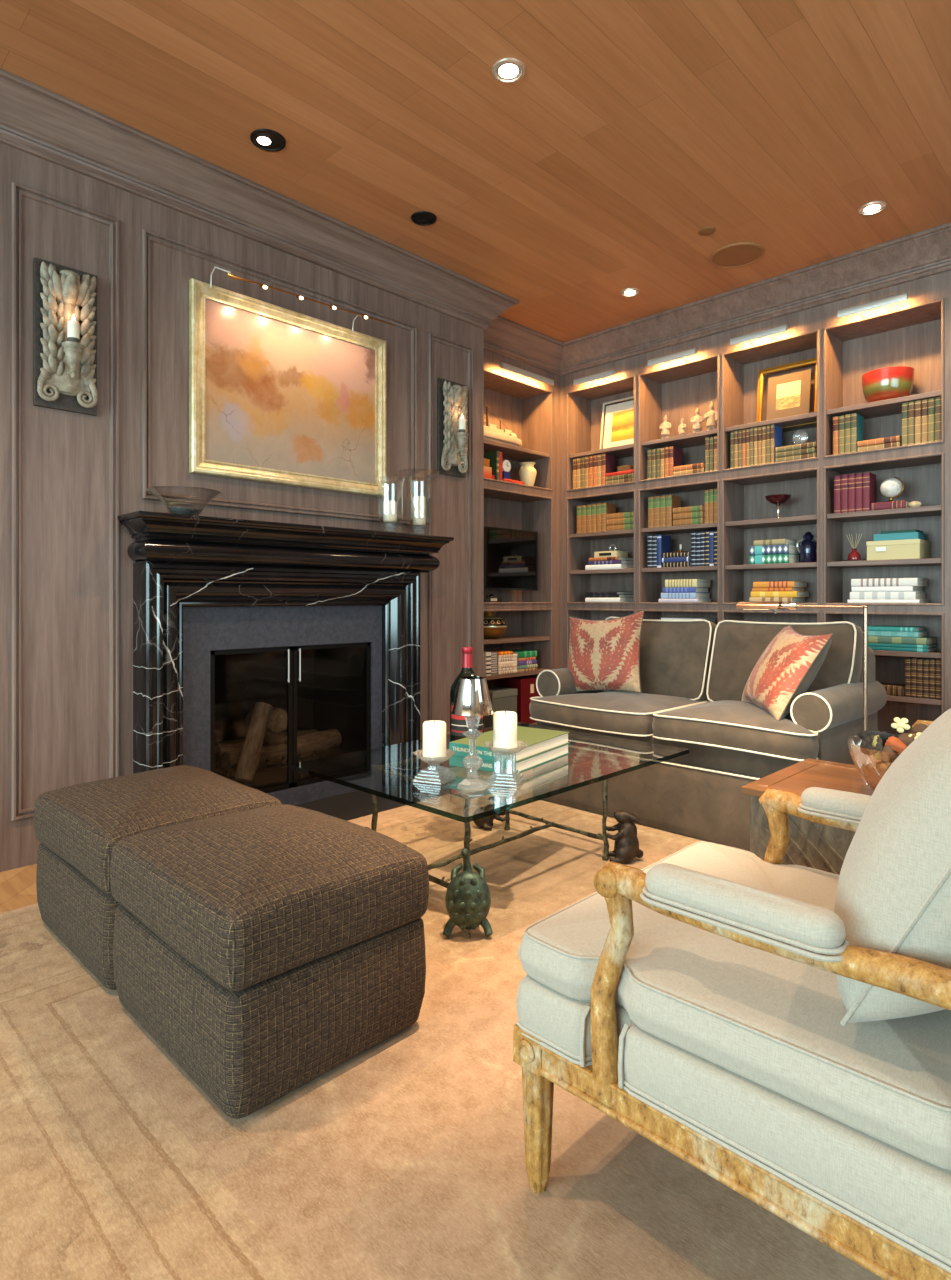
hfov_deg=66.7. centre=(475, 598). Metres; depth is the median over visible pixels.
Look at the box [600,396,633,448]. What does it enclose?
framed picture
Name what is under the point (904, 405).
book
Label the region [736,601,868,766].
floor lamp
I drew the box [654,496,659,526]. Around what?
book
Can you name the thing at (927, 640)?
book
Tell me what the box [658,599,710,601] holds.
book
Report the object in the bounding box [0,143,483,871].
wall
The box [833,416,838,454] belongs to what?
book
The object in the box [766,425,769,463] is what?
book
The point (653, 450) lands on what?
book
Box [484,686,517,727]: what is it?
box
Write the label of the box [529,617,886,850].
sofa
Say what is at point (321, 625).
fireplace
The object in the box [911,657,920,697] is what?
book
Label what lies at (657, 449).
book
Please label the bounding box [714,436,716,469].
book
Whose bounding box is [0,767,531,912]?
floor
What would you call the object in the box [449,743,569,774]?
book
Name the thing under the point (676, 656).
cushion
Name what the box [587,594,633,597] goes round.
book
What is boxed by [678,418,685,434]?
figure
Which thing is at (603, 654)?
cushion
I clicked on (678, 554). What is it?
book
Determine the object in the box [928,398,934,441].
book
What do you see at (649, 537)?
book
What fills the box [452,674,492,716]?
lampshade
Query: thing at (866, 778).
glass bowl
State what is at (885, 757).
seed pod
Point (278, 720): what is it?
log
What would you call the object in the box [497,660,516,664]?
book
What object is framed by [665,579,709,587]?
book
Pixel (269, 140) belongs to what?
recessed light
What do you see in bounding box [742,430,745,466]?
book
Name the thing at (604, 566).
book
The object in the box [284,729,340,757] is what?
log
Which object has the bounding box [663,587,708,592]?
book
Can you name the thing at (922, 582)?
book
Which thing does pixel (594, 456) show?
book
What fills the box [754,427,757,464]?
book
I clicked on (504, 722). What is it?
pillar candle
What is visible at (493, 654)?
book
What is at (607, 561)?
book
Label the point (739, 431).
book
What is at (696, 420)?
figure
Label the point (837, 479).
book
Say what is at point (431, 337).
trim
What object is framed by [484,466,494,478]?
box
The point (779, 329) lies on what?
picture light
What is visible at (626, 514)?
book
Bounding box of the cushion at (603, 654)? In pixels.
[568,610,643,692]
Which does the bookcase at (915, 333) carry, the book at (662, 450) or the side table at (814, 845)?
the book at (662, 450)
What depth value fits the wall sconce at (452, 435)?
4.62 m
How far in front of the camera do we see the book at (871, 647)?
4.23 m
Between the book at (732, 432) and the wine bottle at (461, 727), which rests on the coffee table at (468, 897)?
the wine bottle at (461, 727)
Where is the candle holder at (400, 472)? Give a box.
[399,470,438,526]
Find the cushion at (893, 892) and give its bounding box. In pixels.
[834,708,950,1025]
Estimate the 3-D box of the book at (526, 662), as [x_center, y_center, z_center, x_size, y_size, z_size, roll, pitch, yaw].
[0.349,0.503,5.765,0.184,0.033,0.215,0,0,44]
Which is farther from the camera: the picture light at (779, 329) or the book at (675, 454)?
the book at (675, 454)
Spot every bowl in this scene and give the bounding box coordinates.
[145,486,223,515]
[765,494,790,504]
[847,736,895,788]
[862,366,914,402]
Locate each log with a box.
[215,729,316,766]
[222,743,286,770]
[235,702,273,781]
[245,707,286,733]
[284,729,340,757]
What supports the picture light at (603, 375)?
attached to the bookcase at (915, 333)
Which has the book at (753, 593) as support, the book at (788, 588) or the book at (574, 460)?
the book at (788, 588)
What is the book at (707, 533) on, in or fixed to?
on the bookcase at (915, 333)
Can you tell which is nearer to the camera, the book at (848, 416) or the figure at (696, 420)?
the book at (848, 416)
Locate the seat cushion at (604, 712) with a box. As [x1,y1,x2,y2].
[529,691,702,734]
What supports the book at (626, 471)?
on the book at (631, 475)
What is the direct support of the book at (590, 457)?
in the bookcase at (915, 333)
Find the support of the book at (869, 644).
on the book at (871, 647)
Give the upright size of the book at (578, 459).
0.250 m
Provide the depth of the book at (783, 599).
4.75 m
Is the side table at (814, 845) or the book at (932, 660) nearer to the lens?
the side table at (814, 845)
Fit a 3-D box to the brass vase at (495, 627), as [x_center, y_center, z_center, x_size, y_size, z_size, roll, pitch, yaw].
[0.102,0.200,5.577,0.292,0.212,0.292,0,0,44]
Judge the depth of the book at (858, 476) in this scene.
4.39 m
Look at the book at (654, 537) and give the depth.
5.37 m
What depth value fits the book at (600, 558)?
5.68 m
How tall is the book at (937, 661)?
0.227 m
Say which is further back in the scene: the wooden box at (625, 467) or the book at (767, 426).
the wooden box at (625, 467)
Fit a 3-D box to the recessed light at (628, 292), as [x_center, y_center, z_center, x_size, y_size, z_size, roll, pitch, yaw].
[1.022,-2.026,4.777,0.118,0.008,0.118,0,0,44]
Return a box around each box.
[484,458,489,466]
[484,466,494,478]
[484,598,501,601]
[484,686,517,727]
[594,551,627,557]
[617,465,633,471]
[866,539,929,559]
[874,529,926,540]
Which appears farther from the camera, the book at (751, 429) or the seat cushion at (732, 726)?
the book at (751, 429)
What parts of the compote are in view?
stem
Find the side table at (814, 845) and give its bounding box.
[741,758,881,874]
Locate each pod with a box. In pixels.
[857,730,892,746]
[860,735,882,754]
[869,720,932,767]
[872,735,882,760]
[875,761,892,776]
[880,745,896,762]
[885,736,907,753]
[898,733,916,745]
[908,723,927,733]
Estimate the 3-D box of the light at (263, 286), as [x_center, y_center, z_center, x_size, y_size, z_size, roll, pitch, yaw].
[-0.873,-1.541,3.784,0.172,0.085,1.036,0,0,44]
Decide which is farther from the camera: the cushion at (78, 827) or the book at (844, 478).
the book at (844, 478)
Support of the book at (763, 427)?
on the bookcase at (915, 333)
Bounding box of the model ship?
[484,405,521,446]
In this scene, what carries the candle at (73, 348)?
on the wall sconce at (64, 298)
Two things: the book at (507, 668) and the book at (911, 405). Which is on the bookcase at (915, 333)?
the book at (911, 405)
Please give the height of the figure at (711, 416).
0.236 m
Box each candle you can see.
[62,320,84,377]
[383,501,396,521]
[413,496,424,524]
[423,720,445,758]
[455,418,468,455]
[493,711,516,749]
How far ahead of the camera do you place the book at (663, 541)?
5.35 m
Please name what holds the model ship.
on the bookcase at (530, 410)
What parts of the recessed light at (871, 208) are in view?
bulb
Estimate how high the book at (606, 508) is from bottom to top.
0.224 m
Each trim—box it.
[0,68,950,375]
[11,182,118,820]
[142,229,416,524]
[428,333,472,734]
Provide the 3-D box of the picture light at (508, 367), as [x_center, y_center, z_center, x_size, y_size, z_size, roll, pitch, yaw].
[0.379,-1.712,5.564,0.097,0.067,0.600,0,0,44]
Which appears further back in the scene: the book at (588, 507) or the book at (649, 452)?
the book at (588, 507)
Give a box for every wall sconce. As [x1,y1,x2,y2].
[33,257,97,415]
[437,378,468,477]
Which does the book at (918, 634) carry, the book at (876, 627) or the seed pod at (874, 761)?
the book at (876, 627)
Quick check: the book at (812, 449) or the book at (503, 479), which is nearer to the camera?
the book at (812, 449)
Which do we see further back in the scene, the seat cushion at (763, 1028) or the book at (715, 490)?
the book at (715, 490)
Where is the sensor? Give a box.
[698,227,715,235]
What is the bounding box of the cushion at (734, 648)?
[708,622,862,700]
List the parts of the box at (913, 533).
lid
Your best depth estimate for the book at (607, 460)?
5.69 m
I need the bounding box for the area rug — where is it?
[0,772,883,1279]
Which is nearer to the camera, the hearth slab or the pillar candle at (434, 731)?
the pillar candle at (434, 731)
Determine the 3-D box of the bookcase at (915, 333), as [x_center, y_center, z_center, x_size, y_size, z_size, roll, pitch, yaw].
[1.811,-0.368,5.085,2.810,2.937,0.337,0,0,44]
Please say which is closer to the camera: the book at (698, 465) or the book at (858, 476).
the book at (858, 476)
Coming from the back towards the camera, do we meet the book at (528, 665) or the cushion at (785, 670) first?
the book at (528, 665)
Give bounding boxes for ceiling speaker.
[710,242,764,267]
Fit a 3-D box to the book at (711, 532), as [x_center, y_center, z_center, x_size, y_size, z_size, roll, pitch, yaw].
[1.702,-0.352,5.107,0.030,0.241,0.150,0,0,44]
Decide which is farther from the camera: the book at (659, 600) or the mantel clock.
the mantel clock
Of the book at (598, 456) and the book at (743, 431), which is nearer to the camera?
the book at (743, 431)
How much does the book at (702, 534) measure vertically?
0.243 m
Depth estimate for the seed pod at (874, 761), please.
2.75 m
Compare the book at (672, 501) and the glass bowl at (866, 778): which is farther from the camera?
the book at (672, 501)
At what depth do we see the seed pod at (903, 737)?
1.98 m
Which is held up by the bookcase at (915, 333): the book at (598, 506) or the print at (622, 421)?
the book at (598, 506)
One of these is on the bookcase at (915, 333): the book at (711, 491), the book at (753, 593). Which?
the book at (711, 491)
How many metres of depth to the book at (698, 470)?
5.17 m
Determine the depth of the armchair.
1.07 m
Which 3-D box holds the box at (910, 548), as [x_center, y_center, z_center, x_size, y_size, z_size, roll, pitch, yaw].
[2.546,-0.289,4.350,0.284,0.114,0.246,0,0,44]
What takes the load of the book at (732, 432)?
on the bookcase at (915, 333)
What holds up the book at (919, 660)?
on the bookcase at (915, 333)
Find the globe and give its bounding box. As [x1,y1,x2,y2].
[880,477,903,501]
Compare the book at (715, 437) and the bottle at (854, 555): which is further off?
the book at (715, 437)
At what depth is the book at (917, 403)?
4.17 m
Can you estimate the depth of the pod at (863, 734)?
2.04 m
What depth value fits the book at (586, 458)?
5.79 m
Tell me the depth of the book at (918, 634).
4.25 m
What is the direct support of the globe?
on the book at (893, 504)
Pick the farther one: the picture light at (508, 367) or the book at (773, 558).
the picture light at (508, 367)
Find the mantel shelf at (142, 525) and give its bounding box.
[117,511,453,553]
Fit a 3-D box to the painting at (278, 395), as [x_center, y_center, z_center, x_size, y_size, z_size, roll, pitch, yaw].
[-0.946,-1.064,3.859,0.040,0.922,1.174,0,0,44]
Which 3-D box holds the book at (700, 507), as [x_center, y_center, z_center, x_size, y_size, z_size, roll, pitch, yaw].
[1.573,-0.642,5.233,0.233,0.039,0.158,0,0,44]
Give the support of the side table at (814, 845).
on the area rug
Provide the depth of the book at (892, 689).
4.26 m
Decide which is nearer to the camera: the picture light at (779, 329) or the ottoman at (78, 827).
the ottoman at (78, 827)
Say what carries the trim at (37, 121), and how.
attached to the wall
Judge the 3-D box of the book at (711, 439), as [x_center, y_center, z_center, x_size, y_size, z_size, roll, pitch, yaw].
[1.700,-1.012,5.107,0.030,0.243,0.147,0,0,44]
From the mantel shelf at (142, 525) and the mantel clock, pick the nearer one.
the mantel shelf at (142, 525)
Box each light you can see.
[210,266,394,331]
[250,129,285,151]
[411,211,436,225]
[492,58,524,82]
[499,362,553,385]
[573,369,615,385]
[621,288,638,296]
[648,348,696,366]
[730,324,788,345]
[837,292,908,317]
[858,201,885,214]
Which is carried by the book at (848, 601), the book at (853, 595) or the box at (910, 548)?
the book at (853, 595)
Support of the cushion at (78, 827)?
on the ottoman at (78, 827)
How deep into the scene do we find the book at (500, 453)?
5.49 m
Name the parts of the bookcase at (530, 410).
panel, shelf, shelf, shelf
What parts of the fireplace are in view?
door, fire grate, slate panel, handle, handle, door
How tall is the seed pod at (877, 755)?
0.066 m
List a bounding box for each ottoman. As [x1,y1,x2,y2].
[34,765,281,989]
[110,804,428,1118]
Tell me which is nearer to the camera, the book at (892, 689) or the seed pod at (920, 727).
the seed pod at (920, 727)
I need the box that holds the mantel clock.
[502,460,510,478]
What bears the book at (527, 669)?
on the bookcase at (530, 410)
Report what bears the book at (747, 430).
on the bookcase at (915, 333)
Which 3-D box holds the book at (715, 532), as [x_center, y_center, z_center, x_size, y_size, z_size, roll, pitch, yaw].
[1.722,-0.353,5.080,0.032,0.243,0.141,0,0,44]
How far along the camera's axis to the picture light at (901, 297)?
4.23 m
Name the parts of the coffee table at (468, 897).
leg, leg, glass, frame, leg, leg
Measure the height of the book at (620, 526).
0.045 m
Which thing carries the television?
attached to the bookcase at (530, 410)
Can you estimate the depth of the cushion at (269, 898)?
1.68 m
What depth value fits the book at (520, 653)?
5.71 m
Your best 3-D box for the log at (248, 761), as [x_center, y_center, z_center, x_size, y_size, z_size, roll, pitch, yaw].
[-1.174,0.757,3.833,0.106,0.401,0.274,0,0,17]
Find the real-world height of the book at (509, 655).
0.023 m
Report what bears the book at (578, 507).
on the bookcase at (915, 333)
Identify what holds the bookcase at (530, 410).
on the floor
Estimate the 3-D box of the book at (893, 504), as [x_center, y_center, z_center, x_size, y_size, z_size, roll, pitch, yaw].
[2.495,-0.553,4.330,0.185,0.045,0.151,0,0,44]
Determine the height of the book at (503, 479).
0.029 m
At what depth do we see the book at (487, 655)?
5.37 m
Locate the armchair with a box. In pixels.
[513,787,950,1279]
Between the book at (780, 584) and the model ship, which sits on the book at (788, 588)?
the book at (780, 584)
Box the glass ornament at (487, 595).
[486,594,494,597]
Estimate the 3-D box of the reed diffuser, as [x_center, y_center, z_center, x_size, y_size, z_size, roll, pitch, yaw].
[2.348,-0.317,4.476,0.124,0.171,0.110,0,0,44]
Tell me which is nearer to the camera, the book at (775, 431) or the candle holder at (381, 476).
the candle holder at (381, 476)
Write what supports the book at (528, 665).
on the book at (527, 669)
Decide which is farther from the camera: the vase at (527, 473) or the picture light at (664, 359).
the vase at (527, 473)
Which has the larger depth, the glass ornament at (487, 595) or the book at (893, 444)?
the glass ornament at (487, 595)
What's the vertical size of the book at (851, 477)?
0.234 m
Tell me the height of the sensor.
0.007 m
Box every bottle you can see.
[450,647,483,741]
[847,548,860,559]
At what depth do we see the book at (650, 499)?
5.39 m
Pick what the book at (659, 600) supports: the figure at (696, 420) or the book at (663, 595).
the book at (663, 595)
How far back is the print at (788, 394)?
4.84 m
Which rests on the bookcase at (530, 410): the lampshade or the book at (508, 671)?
the book at (508, 671)
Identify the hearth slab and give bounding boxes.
[293,771,485,820]
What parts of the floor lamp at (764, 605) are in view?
lamp shade, swing arm, stem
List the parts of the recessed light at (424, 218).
bulb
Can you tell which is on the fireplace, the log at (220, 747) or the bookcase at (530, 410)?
the log at (220, 747)
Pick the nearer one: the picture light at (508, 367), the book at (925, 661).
the book at (925, 661)
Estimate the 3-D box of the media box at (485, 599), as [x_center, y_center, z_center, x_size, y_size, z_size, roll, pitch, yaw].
[0.093,0.008,5.522,0.124,0.035,0.200,0,0,44]
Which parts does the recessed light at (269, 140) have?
bulb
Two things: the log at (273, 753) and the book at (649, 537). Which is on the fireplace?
the log at (273, 753)
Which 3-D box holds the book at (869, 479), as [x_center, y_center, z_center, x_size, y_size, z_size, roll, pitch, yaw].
[2.405,-0.647,4.410,0.039,0.232,0.141,0,0,44]
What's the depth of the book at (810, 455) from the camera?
4.65 m
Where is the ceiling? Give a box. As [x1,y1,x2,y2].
[0,0,950,341]
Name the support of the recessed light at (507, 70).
in the ceiling
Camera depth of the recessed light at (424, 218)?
3.84 m
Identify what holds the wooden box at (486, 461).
on the box at (487, 470)
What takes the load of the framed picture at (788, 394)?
on the bookcase at (915, 333)
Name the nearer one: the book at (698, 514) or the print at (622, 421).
the book at (698, 514)
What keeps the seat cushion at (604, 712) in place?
on the sofa
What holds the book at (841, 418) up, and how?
on the bookcase at (915, 333)
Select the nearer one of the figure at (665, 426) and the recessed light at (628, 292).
the recessed light at (628, 292)
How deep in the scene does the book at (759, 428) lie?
4.82 m
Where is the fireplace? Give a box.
[117,511,453,804]
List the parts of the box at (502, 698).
lid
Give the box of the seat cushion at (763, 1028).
[518,842,950,1169]
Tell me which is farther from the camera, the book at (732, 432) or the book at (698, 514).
the book at (698, 514)
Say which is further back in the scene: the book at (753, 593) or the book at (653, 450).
the book at (653, 450)
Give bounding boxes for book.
[449,726,569,763]
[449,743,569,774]
[484,451,498,479]
[484,651,496,674]
[484,652,490,675]
[488,650,512,654]
[497,654,516,658]
[497,657,516,661]
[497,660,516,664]
[497,664,516,667]
[497,667,516,670]
[497,670,517,673]
[499,452,501,480]
[502,478,524,484]
[504,649,536,657]
[517,657,535,660]
[517,660,536,664]
[517,664,537,668]
[517,668,535,671]
[573,459,576,488]
[577,458,580,487]
[577,506,580,532]
[581,457,584,487]
[581,505,585,532]
[585,457,588,486]
[585,564,633,569]
[585,598,633,601]
[586,505,590,532]
[587,592,633,593]
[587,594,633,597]
[588,560,633,564]
[589,456,592,486]
[589,557,632,560]
[591,504,595,531]
[593,455,596,485]
[596,503,600,531]
[597,455,600,485]
[601,453,614,484]
[601,503,615,531]
[606,469,633,476]
[606,473,633,480]
[606,477,633,484]
[606,512,633,519]
[606,517,633,524]
[606,523,633,530]
[647,450,651,478]
[647,535,651,567]
[648,497,653,527]
[652,449,655,478]
[652,535,656,567]
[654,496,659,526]
[656,448,659,477]
[657,535,670,567]
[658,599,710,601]
[660,448,664,477]
[660,496,665,526]
[661,593,709,598]
[661,617,715,621]
[662,552,690,557]
[662,557,690,562]
[662,562,690,566]
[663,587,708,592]
[665,447,668,476]
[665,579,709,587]
[666,495,680,525]
[669,446,682,475]
[672,505,704,513]
[673,463,704,471]
[673,468,704,475]
[673,511,704,519]
[673,517,704,525]
[691,532,695,565]
[696,532,699,565]
[700,532,704,565]
[705,437,708,471]
[705,490,708,522]
[705,531,709,565]
[709,437,713,470]
[709,489,713,522]
[710,531,713,565]
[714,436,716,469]
[714,489,716,522]
[714,531,716,565]
[730,431,733,467]
[734,431,737,467]
[738,430,741,466]
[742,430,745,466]
[746,429,749,465]
[749,544,798,554]
[749,597,805,602]
[750,428,753,465]
[750,554,798,563]
[751,591,809,596]
[752,587,803,590]
[753,581,807,587]
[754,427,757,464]
[754,539,796,545]
[758,427,761,464]
[762,426,765,463]
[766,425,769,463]
[770,424,781,462]
[775,442,816,451]
[775,447,816,457]
[775,452,816,461]
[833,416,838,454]
[834,475,840,512]
[839,416,844,453]
[841,474,847,512]
[845,414,850,452]
[847,600,928,602]
[848,474,854,511]
[850,592,925,598]
[851,413,863,451]
[851,578,927,586]
[852,586,922,591]
[855,473,862,511]
[857,436,901,446]
[857,442,901,451]
[863,472,875,510]
[868,625,924,631]
[868,630,926,637]
[868,636,935,644]
[868,643,936,648]
[868,646,936,651]
[871,500,909,509]
[879,682,904,695]
[902,402,907,445]
[905,657,911,696]
[908,401,914,444]
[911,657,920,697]
[915,400,920,443]
[917,658,925,697]
[921,399,927,442]
[923,658,930,698]
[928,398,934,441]
[929,658,938,698]
[935,397,940,440]
[935,658,940,699]
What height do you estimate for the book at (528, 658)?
0.021 m
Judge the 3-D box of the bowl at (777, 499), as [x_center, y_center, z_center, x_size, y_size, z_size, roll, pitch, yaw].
[2.026,-0.660,4.833,0.164,0.058,0.164,0,0,44]
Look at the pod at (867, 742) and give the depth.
2.01 m
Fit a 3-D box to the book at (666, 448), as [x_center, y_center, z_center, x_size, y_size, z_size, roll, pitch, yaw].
[1.451,-1.003,5.351,0.034,0.224,0.145,0,0,44]
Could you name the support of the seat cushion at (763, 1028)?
on the armchair
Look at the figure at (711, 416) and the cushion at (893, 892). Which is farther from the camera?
the figure at (711, 416)
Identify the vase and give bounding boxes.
[484,611,507,638]
[519,462,536,485]
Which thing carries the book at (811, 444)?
on the book at (812, 449)
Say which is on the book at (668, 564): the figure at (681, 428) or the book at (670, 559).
the book at (670, 559)
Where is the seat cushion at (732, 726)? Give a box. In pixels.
[652,700,818,759]
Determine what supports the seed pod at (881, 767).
on the seed pod
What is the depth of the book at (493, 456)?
5.48 m
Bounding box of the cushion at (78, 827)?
[34,765,281,894]
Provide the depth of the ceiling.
3.01 m
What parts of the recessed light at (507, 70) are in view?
bulb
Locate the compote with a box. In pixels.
[765,494,790,517]
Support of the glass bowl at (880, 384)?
on the bookcase at (915, 333)
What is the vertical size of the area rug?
0.012 m
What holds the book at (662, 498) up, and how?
on the bookcase at (915, 333)
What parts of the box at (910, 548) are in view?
lid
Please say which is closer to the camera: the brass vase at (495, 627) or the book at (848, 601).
the book at (848, 601)
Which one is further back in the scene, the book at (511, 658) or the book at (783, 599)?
the book at (511, 658)
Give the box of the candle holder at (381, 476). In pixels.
[375,476,404,522]
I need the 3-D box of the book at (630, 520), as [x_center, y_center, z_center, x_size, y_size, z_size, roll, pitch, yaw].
[1.174,-0.599,5.627,0.255,0.045,0.160,0,0,44]
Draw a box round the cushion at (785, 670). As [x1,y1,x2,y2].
[741,624,833,720]
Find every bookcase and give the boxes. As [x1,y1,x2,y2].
[484,349,559,724]
[560,270,950,734]
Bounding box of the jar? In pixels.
[799,532,816,562]
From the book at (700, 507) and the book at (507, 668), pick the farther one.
the book at (507, 668)
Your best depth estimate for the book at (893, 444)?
4.31 m
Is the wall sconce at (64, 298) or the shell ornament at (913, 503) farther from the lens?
the shell ornament at (913, 503)
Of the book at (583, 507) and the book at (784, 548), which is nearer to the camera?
the book at (784, 548)
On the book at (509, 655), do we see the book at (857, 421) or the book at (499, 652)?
the book at (499, 652)
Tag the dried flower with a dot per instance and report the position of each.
(900, 724)
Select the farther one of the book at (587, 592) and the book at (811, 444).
the book at (587, 592)
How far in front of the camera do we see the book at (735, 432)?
4.93 m
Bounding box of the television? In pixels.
[484,526,537,589]
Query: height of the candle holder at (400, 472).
0.385 m
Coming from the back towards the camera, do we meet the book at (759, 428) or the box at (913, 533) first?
the book at (759, 428)
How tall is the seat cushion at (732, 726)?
0.162 m
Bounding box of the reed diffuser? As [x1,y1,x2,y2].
[841,534,866,560]
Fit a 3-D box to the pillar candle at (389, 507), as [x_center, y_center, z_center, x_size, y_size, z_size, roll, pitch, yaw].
[-0.488,-0.501,4.125,0.076,0.126,0.076,0,0,44]
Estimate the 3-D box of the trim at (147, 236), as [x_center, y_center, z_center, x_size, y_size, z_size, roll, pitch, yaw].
[-0.942,-1.071,3.883,0.020,1.231,1.650,0,0,44]
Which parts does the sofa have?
arm, arm, frame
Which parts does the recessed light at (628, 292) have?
bulb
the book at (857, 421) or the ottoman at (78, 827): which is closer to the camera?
the ottoman at (78, 827)
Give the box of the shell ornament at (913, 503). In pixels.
[908,501,921,506]
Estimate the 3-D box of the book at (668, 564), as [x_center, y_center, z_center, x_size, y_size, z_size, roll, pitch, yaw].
[1.507,-0.249,5.299,0.220,0.035,0.155,0,0,44]
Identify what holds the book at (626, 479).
on the bookcase at (915, 333)
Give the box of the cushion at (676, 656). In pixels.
[605,618,716,700]
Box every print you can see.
[611,409,633,441]
[776,380,800,409]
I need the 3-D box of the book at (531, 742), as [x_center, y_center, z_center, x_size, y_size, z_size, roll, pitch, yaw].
[0.144,0.574,2.882,0.285,0.046,0.454,0,0,34]
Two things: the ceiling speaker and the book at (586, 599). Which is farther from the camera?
the book at (586, 599)
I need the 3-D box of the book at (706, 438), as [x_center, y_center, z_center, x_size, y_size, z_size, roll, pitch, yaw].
[1.677,-1.012,5.128,0.028,0.244,0.149,0,0,44]
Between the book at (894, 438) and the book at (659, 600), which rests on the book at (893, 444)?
the book at (894, 438)
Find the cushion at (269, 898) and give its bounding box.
[110,804,428,990]
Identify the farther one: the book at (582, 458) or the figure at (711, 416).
the book at (582, 458)
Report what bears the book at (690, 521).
on the bookcase at (915, 333)
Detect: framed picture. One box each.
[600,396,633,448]
[756,357,816,427]
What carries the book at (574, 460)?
in the bookcase at (915, 333)
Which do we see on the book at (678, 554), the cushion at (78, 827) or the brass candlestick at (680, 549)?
the brass candlestick at (680, 549)
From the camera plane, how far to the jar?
4.66 m
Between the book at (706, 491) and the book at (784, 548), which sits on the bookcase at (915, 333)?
the book at (706, 491)
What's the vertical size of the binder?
0.360 m
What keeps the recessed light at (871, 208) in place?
in the ceiling
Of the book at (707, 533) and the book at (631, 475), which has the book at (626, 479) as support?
the book at (631, 475)
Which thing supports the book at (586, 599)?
on the bookcase at (915, 333)
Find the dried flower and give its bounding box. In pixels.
[891,717,909,732]
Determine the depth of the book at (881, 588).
4.29 m
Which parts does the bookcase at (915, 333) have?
shelf, shelf, shelf, shelf, shelf, shelf, shelf, shelf, shelf, shelf, shelf, shelf, shelf, shelf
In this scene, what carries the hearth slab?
on the floor
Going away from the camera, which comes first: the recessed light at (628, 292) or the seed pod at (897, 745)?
the seed pod at (897, 745)
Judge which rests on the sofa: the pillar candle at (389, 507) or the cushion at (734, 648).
the cushion at (734, 648)
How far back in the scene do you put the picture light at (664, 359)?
5.14 m
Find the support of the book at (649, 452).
on the bookcase at (915, 333)
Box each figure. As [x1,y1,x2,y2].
[659,415,670,437]
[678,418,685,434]
[690,408,703,432]
[704,401,716,430]
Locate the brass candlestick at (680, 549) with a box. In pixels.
[673,544,688,552]
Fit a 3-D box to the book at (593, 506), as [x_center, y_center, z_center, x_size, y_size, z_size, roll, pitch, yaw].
[0.988,-0.642,5.802,0.046,0.223,0.146,0,0,44]
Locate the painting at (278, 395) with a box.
[189,278,385,496]
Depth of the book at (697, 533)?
5.12 m
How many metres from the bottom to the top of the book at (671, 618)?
0.025 m
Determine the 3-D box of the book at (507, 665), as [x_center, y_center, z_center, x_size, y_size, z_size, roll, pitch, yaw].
[0.185,0.515,5.594,0.182,0.021,0.211,0,0,44]
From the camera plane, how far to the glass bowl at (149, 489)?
3.30 m
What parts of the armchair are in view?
leg, arm post, seat rail, arm rail, arm post, arm rail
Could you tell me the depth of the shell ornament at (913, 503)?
4.20 m
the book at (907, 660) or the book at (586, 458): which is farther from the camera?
the book at (586, 458)
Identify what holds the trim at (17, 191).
attached to the wall
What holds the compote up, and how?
on the bookcase at (915, 333)
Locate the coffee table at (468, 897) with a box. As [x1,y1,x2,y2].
[289,722,688,938]
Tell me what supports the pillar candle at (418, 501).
in the candle holder at (400, 472)
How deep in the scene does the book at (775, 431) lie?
4.77 m
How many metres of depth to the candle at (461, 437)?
4.61 m
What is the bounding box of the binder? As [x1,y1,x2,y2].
[498,675,540,723]
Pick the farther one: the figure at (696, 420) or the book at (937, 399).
the figure at (696, 420)
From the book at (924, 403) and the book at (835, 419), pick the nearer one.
the book at (924, 403)
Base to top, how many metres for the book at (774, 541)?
0.035 m
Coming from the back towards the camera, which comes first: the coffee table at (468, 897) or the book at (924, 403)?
the book at (924, 403)

